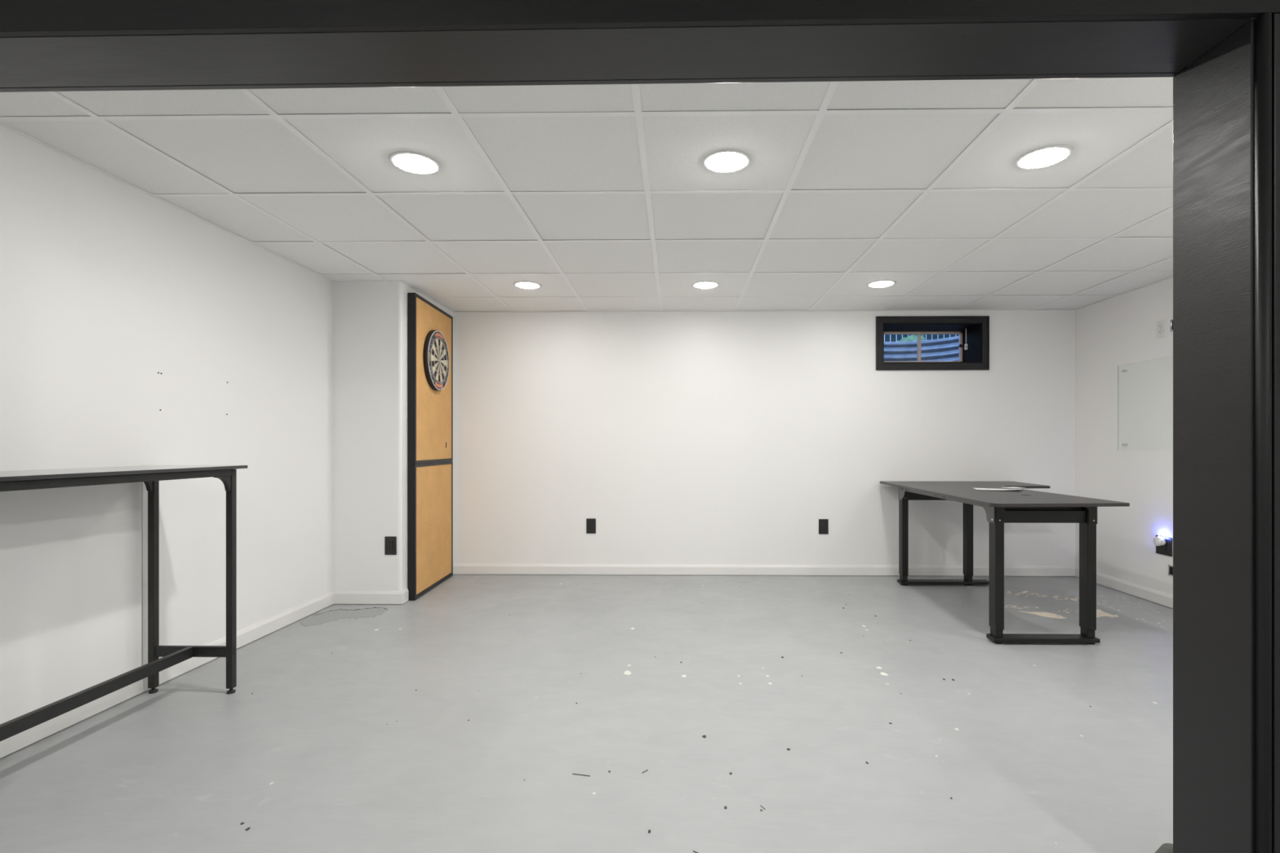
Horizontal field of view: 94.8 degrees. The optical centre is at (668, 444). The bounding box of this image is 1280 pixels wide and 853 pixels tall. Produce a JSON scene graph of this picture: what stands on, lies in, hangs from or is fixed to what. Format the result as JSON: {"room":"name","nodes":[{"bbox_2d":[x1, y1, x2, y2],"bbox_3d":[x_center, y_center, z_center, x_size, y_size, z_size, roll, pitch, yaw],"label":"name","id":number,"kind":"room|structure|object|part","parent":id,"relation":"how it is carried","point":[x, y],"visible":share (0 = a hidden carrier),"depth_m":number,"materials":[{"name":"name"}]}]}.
{"room":"basement game room","nodes":[
{"label":"basement game room","id":0,"kind":"room"},
{"bbox_2d":[0,124,333,665],"bbox_3d":[-2.374,-0.121,1.181,0.122,2.400,7.692,0,0,1],"label":"wall","id":1,"kind":"structure","parent":0,"point":[136,329],"depth_m":2.75,"materials":[{"name":"white paint"}]},
{"bbox_2d":[0,481,142,724],"bbox_3d":[-2.299,0.570,2.032,0.007,0.831,1.056,0,0,1],"label":"wall panel","id":2,"kind":"object","parent":1,"relation":"attached to","point":[71,557],"visible":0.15,"depth_m":2.24,"materials":[{"name":"white paint"}]},
{"bbox_2d":[0,591,333,758],"bbox_3d":[-2.286,1.034,2.734,0.013,0.082,2.500,0,0,1],"label":"baseboard","id":3,"kind":"structure","parent":1,"relation":"attached to","point":[13,744],"depth_m":2.56,"materials":[{"name":"white paint"}]},
{"bbox_2d":[333,281,453,591],"bbox_3d":[-2.032,-0.121,4.441,0.470,2.400,0.922,0,0,1],"label":"wall","id":4,"kind":"structure","parent":0,"point":[371,464],"depth_m":3.98,"materials":[{"name":"white paint"}]},
{"bbox_2d":[332,591,403,604],"bbox_3d":[-2.035,1.032,3.974,0.479,0.086,0.013,0,0,1],"label":"baseboard","id":5,"kind":"structure","parent":4,"relation":"attached to","point":[339,597],"depth_m":3.97,"materials":[{"name":"white paint"}]},
{"bbox_2d":[384,536,396,555],"bbox_3d":[-1.877,0.682,3.972,0.079,0.124,0.011,0,0,1],"label":"wall outlet","id":6,"kind":"object","parent":4,"relation":"attached to","point":[390,542],"visible":1,"depth_m":3.97,"materials":[{"name":"black plastic"}]},
{"bbox_2d":[387,541,392,551],"bbox_3d":[-1.877,0.682,3.971,0.034,0.067,0.006,0,0,1],"label":"receptacle","id":7,"kind":"object","parent":6,"relation":"attached to","point":[389,543],"depth_m":3.97,"materials":[{"name":"black plastic"}]},
{"bbox_2d":[401,587,408,603],"bbox_3d":[-1.800,1.032,4.018,0.014,0.086,0.082,0,0,1],"label":"baseboard","id":8,"kind":"structure","parent":4,"relation":"attached to","point":[406,590],"depth_m":4.02,"materials":[{"name":"white paint"}]},
{"bbox_2d":[408,293,453,463],"bbox_3d":[-1.771,-0.460,4.454,0.051,1.185,0.775,0,0,1],"label":"cork board","id":9,"kind":"object","parent":4,"relation":"attached to","point":[430,411],"visible":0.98,"depth_m":4.28,"materials":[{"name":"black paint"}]},
{"bbox_2d":[422,329,449,391],"bbox_3d":[-1.746,-0.637,4.442,0.036,0.452,0.452,0,0,-2],"label":"dartboard","id":10,"kind":"object","parent":9,"relation":"attached to","point":[435,353],"visible":1,"depth_m":4.38,"materials":[{"name":"black rubber"}]},
{"bbox_2d":[435,382,443,387],"bbox_3d":[-1.730,-0.452,4.442,0.001,0.042,0.168,0,0,-2],"label":"print","id":11,"kind":"object","parent":10,"relation":"attached to","point":[437,384],"depth_m":4.44,"materials":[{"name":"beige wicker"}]},
{"bbox_2d":[435,333,443,339],"bbox_3d":[-1.730,-0.822,4.442,0.001,0.042,0.168,0,0,-2],"label":"print","id":12,"kind":"object","parent":10,"relation":"on","point":[437,335],"depth_m":4.43,"materials":[{"name":"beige wicker"}]},
{"bbox_2d":[0,574,1173,852],"bbox_3d":[0.486,1.138,1.079,5.904,0.123,7.872,0,0,1],"label":"floor","id":13,"kind":"structure","parent":0,"point":[474,713],"depth_m":2.24,"materials":[{"name":"grey paint"}]},
{"bbox_2d":[0,465,247,741],"bbox_3d":[-2.076,0.585,2.039,0.418,0.989,1.127,0,0,1],"label":"bar table","id":14,"kind":"object","parent":13,"relation":"on","point":[151,475],"visible":1,"depth_m":2.38,"materials":[{"name":"black metal"}]},
{"bbox_3d":[-1.909,0.120,2.031,0.025,0.028,1.029,0,0,1],"label":"rail","id":15,"kind":"part","parent":14,"relation":"part of","materials":[{"name":"black metal"}]},
{"bbox_3d":[-2.244,0.581,2.563,0.030,0.952,0.026,0,0,1],"label":"leg","id":16,"kind":"part","parent":14,"relation":"part of","materials":[{"name":"black metal"}]},
{"bbox_3d":[-1.901,0.581,2.558,0.030,0.952,0.026,0,0,1],"label":"leg","id":17,"kind":"part","parent":14,"relation":"part of","materials":[{"name":"black metal"}]},
{"bbox_2d":[408,461,453,599],"bbox_3d":[-1.771,0.604,4.454,0.051,0.942,0.775,0,0,1],"label":"cork board","id":18,"kind":"object","parent":13,"relation":"on","point":[430,485],"visible":0.99,"depth_m":4.35,"materials":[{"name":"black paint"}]},
{"bbox_2d":[880,480,1129,644],"bbox_3d":[2.232,0.687,3.893,1.140,0.784,1.850,0,0,1],"label":"desk","id":19,"kind":"object","parent":13,"relation":"on","point":[1008,506],"visible":1,"depth_m":3.20,"materials":[{"name":"black metal"}]},
{"bbox_3d":[1.812,0.659,4.525,0.048,0.684,0.072,0,0,1],"label":"leg","id":20,"kind":"part","parent":19,"relation":"part of","materials":[{"name":"black metal"}]},
{"bbox_3d":[2.058,0.372,4.484,0.541,0.110,0.005,0,0,1],"label":"arch plate","id":21,"kind":"part","parent":19,"relation":"part of","materials":[{"name":"black metal"}]},
{"bbox_3d":[1.775,0.370,3.869,0.005,0.108,1.380,0,0,1],"label":"rail","id":22,"kind":"part","parent":19,"relation":"part of","materials":[{"name":"grey metal"}]},
{"bbox_3d":[2.305,0.659,4.518,0.048,0.684,0.072,0,0,1],"label":"leg","id":23,"kind":"part","parent":19,"relation":"part of","materials":[{"name":"black metal"}]},
{"bbox_3d":[1.793,0.659,3.210,0.048,0.684,0.072,0,0,1],"label":"leg","id":24,"kind":"part","parent":19,"relation":"part of","materials":[{"name":"black metal"}]},
{"bbox_2d":[973,488,1023,490],"bbox_3d":[2.168,0.292,3.891,0.305,0.012,0.215,0,0,35],"label":"paper sheet","id":25,"kind":"object","parent":19,"relation":"on","point":[974,488],"visible":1,"depth_m":3.91,"materials":[{"name":"white paper"}]},
{"bbox_3d":[2.040,0.348,3.223,0.465,0.062,0.004,0,0,1],"label":"plate","id":26,"kind":"part","parent":19,"relation":"part of","materials":[{"name":"black metal"}]},
{"bbox_3d":[2.039,0.372,3.169,0.541,0.110,0.005,0,0,1],"label":"arch plate","id":27,"kind":"part","parent":19,"relation":"part of","materials":[{"name":"black metal"}]},
{"bbox_3d":[2.286,0.659,3.203,0.048,0.684,0.072,0,0,1],"label":"leg","id":28,"kind":"part","parent":19,"relation":"part of","materials":[{"name":"black metal"}]},
{"bbox_2d":[1154,843,1173,852],"bbox_3d":[1.259,1.052,1.484,0.104,0.052,0.052,0,0,-34],"label":"hose","id":29,"kind":"object","parent":13,"relation":"on","point":[1166,847],"visible":0.81,"depth_m":1.50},
{"bbox_2d":[0,76,1173,312],"bbox_3d":[0.486,-1.173,1.079,5.804,0.141,7.772,0,0,1],"label":"ceiling","id":30,"kind":"structure","parent":0,"point":[602,197],"depth_m":2.49,"materials":[{"name":"tile"}]},
{"bbox_2d":[388,151,441,174],"bbox_3d":[-0.994,-1.099,2.311,0.192,0.018,0.192,0,0,1],"label":"recessed light","id":31,"kind":"object","parent":30,"relation":"in","point":[414,162],"visible":1,"depth_m":2.29,"materials":[{"name":"white plastic"}]},
{"bbox_2d":[513,280,541,288],"bbox_3d":[-0.975,-1.099,4.073,0.192,0.018,0.192,0,0,1],"label":"recessed light","id":32,"kind":"object","parent":30,"relation":"in","point":[522,284],"visible":1,"depth_m":4.04,"materials":[{"name":"white plastic"}]},
{"bbox_2d":[692,280,719,288],"bbox_3d":[0.259,-1.099,4.067,0.192,0.018,0.192,0,0,1],"label":"recessed light","id":33,"kind":"object","parent":30,"relation":"in","point":[704,284],"visible":1,"depth_m":4.03,"materials":[{"name":"white plastic"}]},
{"bbox_2d":[702,149,751,173],"bbox_3d":[0.228,-1.099,2.297,0.192,0.018,0.192,0,0,1],"label":"recessed light","id":34,"kind":"object","parent":30,"relation":"in","point":[723,161],"visible":1,"depth_m":2.27,"materials":[{"name":"white plastic"}]},
{"bbox_2d":[866,280,896,288],"bbox_3d":[1.465,-1.099,4.041,0.192,0.018,0.192,0,0,1],"label":"recessed light","id":35,"kind":"object","parent":30,"relation":"in","point":[881,283],"visible":1,"depth_m":4.01,"materials":[{"name":"white plastic"}]},
{"bbox_2d":[1014,144,1073,169],"bbox_3d":[1.445,-1.099,2.264,0.192,0.018,0.192,0,0,1],"label":"recessed light","id":36,"kind":"object","parent":30,"relation":"in","point":[1050,155],"visible":1,"depth_m":2.24,"materials":[{"name":"white plastic"}]},
{"bbox_2d":[0,0,1279,66],"bbox_3d":[0.489,-0.121,1.294,5.605,2.400,0.191,0,0,1],"label":"wall","id":37,"kind":"structure","parent":0,"point":[18,18],"depth_m":1.22,"materials":[{"name":"black paint"}]},
{"bbox_2d":[0,66,1186,92],"bbox_3d":[-0.377,-0.986,1.417,3.385,0.231,0.016,0,0,1],"label":"trim","id":38,"kind":"structure","parent":37,"relation":"attached to","point":[1113,74],"depth_m":1.41,"materials":[{"name":"black paint"}]},
{"bbox_2d":[0,17,1250,87],"bbox_3d":[-0.368,-0.880,1.321,3.126,0.018,0.172,0,0,1],"label":"trim","id":39,"kind":"structure","parent":37,"relation":"attached to","point":[1124,46],"depth_m":1.31,"materials":[{"name":"black paint"}]},
{"bbox_2d":[1173,19,1254,852],"bbox_3d":[1.203,0.104,1.297,0.018,1.950,0.191,0,0,1],"label":"trim","id":40,"kind":"structure","parent":37,"relation":"attached to","point":[1214,96],"depth_m":1.28,"materials":[{"name":"black paint"}]},
{"bbox_2d":[1254,12,1271,852],"bbox_3d":[1.210,0.105,1.191,0.021,1.948,0.020,0,0,1],"label":"trim","id":41,"kind":"structure","parent":37,"relation":"attached to","point":[1263,24],"depth_m":1.19,"materials":[{"name":"black paint"}]},
{"bbox_2d":[1271,13,1279,852],"bbox_3d":[-0.350,0.105,1.225,3.445,1.948,0.017,0,0,1],"label":"door frame","id":42,"kind":"structure","parent":37,"relation":"attached to","point":[1275,17],"depth_m":1.18,"materials":[{"name":"black paint"}]},
{"bbox_2d":[453,310,1075,576],"bbox_3d":[0.544,-0.121,5.039,5.844,2.400,0.348,0,0,1],"label":"wall","id":43,"kind":"structure","parent":0,"point":[687,437],"depth_m":4.86,"materials":[{"name":"white paint"}]},
{"bbox_2d":[586,518,595,533],"bbox_3d":[-0.640,0.674,4.876,0.079,0.124,0.011,0,0,1],"label":"wall outlet","id":44,"kind":"object","parent":43,"relation":"attached to","point":[590,522],"visible":1,"depth_m":4.88,"materials":[{"name":"black plastic"}]},
{"bbox_2d":[588,522,593,530],"bbox_3d":[-0.640,0.674,4.875,0.034,0.067,0.006,0,0,1],"label":"receptacle","id":45,"kind":"object","parent":44,"relation":"attached to","point":[590,524],"depth_m":4.87,"materials":[{"name":"black plastic"}]},
{"bbox_2d":[453,564,1075,576],"bbox_3d":[0.776,1.034,4.855,5.134,0.082,0.013,0,0,1],"label":"baseboard","id":46,"kind":"structure","parent":43,"relation":"attached to","point":[483,569],"depth_m":4.85,"materials":[{"name":"white paint"}]},
{"bbox_2d":[818,519,828,533],"bbox_3d":[1.282,0.675,4.848,0.079,0.124,0.011,0,0,1],"label":"wall outlet","id":47,"kind":"object","parent":43,"relation":"attached to","point":[823,523],"visible":1,"depth_m":4.85,"materials":[{"name":"black plastic"}]},
{"bbox_2d":[821,522,826,530],"bbox_3d":[1.282,0.675,4.847,0.034,0.067,0.006,0,0,1],"label":"receptacle","id":48,"kind":"object","parent":47,"relation":"attached to","point":[823,524],"depth_m":4.84,"materials":[{"name":"black plastic"}]},
{"bbox_2d":[884,335,959,361],"bbox_3d":[2.180,-0.712,5.480,1.142,0.589,0.543,0,0,1],"label":"window well","id":49,"kind":"object","parent":43,"relation":"attached to","point":[944,349],"visible":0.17,"depth_m":5.65,"materials":[{"name":"metal"}]},
{"bbox_2d":[875,315,989,370],"bbox_3d":[2.175,-0.836,5.002,0.923,0.443,0.363,0,0,1],"label":"window","id":50,"kind":"structure","parent":43,"relation":"in","point":[976,357],"depth_m":4.83,"materials":[{"name":"black paint"}]},
{"bbox_3d":[2.177,-0.841,5.151,0.791,0.297,0.036,0,0,1],"label":"frame","id":51,"kind":"part","parent":50,"relation":"part of","materials":[{"name":"metal"}]},
{"bbox_2d":[964,328,967,350],"bbox_3d":[2.535,-0.903,5.003,0.024,0.188,0.012,0,0,1],"label":"blind cord","id":52,"kind":"object","parent":50,"relation":"hanging from","point":[965,344],"visible":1,"depth_m":5.00,"materials":[{"name":"white plastic"}]},
{"bbox_2d":[1075,277,1173,595],"bbox_3d":[3.348,-0.121,1.097,0.120,2.400,7.692,0,0,1],"label":"wall","id":53,"kind":"structure","parent":0,"point":[1113,407],"depth_m":4.26,"materials":[{"name":"white paint"}]},
{"bbox_2d":[1075,565,1173,608],"bbox_3d":[3.311,1.034,3.113,0.013,0.082,3.422,0,0,1],"label":"baseboard","id":54,"kind":"structure","parent":53,"relation":"attached to","point":[1157,597],"depth_m":4.19,"materials":[{"name":"white paint"}]},
{"bbox_2d":[1121,369,1127,445],"bbox_3d":[3.312,-0.271,3.804,0.031,0.620,1.045,0,0,1],"label":"mounting clip","id":55,"kind":"object","parent":53,"relation":"attached to","point":[1122,371],"visible":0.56,"depth_m":4.27,"materials":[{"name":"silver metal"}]},
{"bbox_2d":[1156,319,1166,338],"bbox_3d":[3.325,-0.781,3.965,0.011,0.122,0.079,0,0,1],"label":"wall outlet","id":56,"kind":"object","parent":53,"relation":"attached to","point":[1162,324],"visible":1,"depth_m":3.96,"materials":[{"name":"white plastic"}]},
{"bbox_2d":[1155,534,1172,556],"bbox_3d":[3.324,0.677,3.944,0.011,0.124,0.130,0,0,1],"label":"wall outlet","id":57,"kind":"object","parent":53,"relation":"attached to","point":[1166,549],"visible":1,"depth_m":3.92,"materials":[{"name":"black plastic"}]},
{"bbox_2d":[1152,536,1165,546],"bbox_3d":[3.299,0.648,3.951,0.039,0.065,0.065,0,0,1],"label":"night light","id":58,"kind":"object","parent":57,"relation":"attached to","point":[1157,541],"visible":1,"depth_m":3.93,"materials":[{"name":"white plastic"}]},
{"bbox_2d":[1160,544,1165,551],"bbox_3d":[3.323,0.677,3.944,0.006,0.067,0.034,0,0,1],"label":"receptacle","id":59,"kind":"object","parent":57,"relation":"attached to","point":[1162,547],"depth_m":3.94,"materials":[{"name":"black plastic"}]},
{"bbox_2d":[1168,564,1173,576],"bbox_3d":[3.325,0.831,3.861,0.008,0.067,0.088,0,0,1],"label":"cable plate","id":60,"kind":"object","parent":53,"relation":"attached to","point":[1170,566],"visible":0.48,"depth_m":3.89,"materials":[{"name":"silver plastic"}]},
{"bbox_2d":[1170,319,1173,331],"bbox_3d":[3.325,-0.787,3.849,0.008,0.077,0.075,0,0,1],"label":"cable plate","id":61,"kind":"object","parent":53,"relation":"attached to","point":[1171,321],"visible":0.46,"depth_m":3.88,"materials":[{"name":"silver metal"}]},
{"label":"outside","id":62,"kind":"structure","parent":0,"visible":0},
{"bbox_3d":[2.242,-0.851,9.708,12.000,0.250,9.000,0,0,1],"label":"floor","id":63,"kind":"structure","parent":62,"visible":0},
{"bbox_2d":[896,334,924,342],"bbox_3d":[3.056,-1.183,7.557,0.459,0.585,0.402,0,0,1],"label":"shrub","id":64,"kind":"object","parent":63,"relation":"on","point":[913,337],"visible":0.05,"depth_m":7.46,"materials":[{"name":"green plant"}]},
{"bbox_2d":[884,334,959,342],"bbox_3d":[3.626,-1.803,8.578,4.200,1.655,0.060,0,0,1],"label":"picket fence","id":65,"kind":"object","parent":63,"relation":"on","point":[894,338],"visible":0.02,"depth_m":8.55,"materials":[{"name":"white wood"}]}
]}

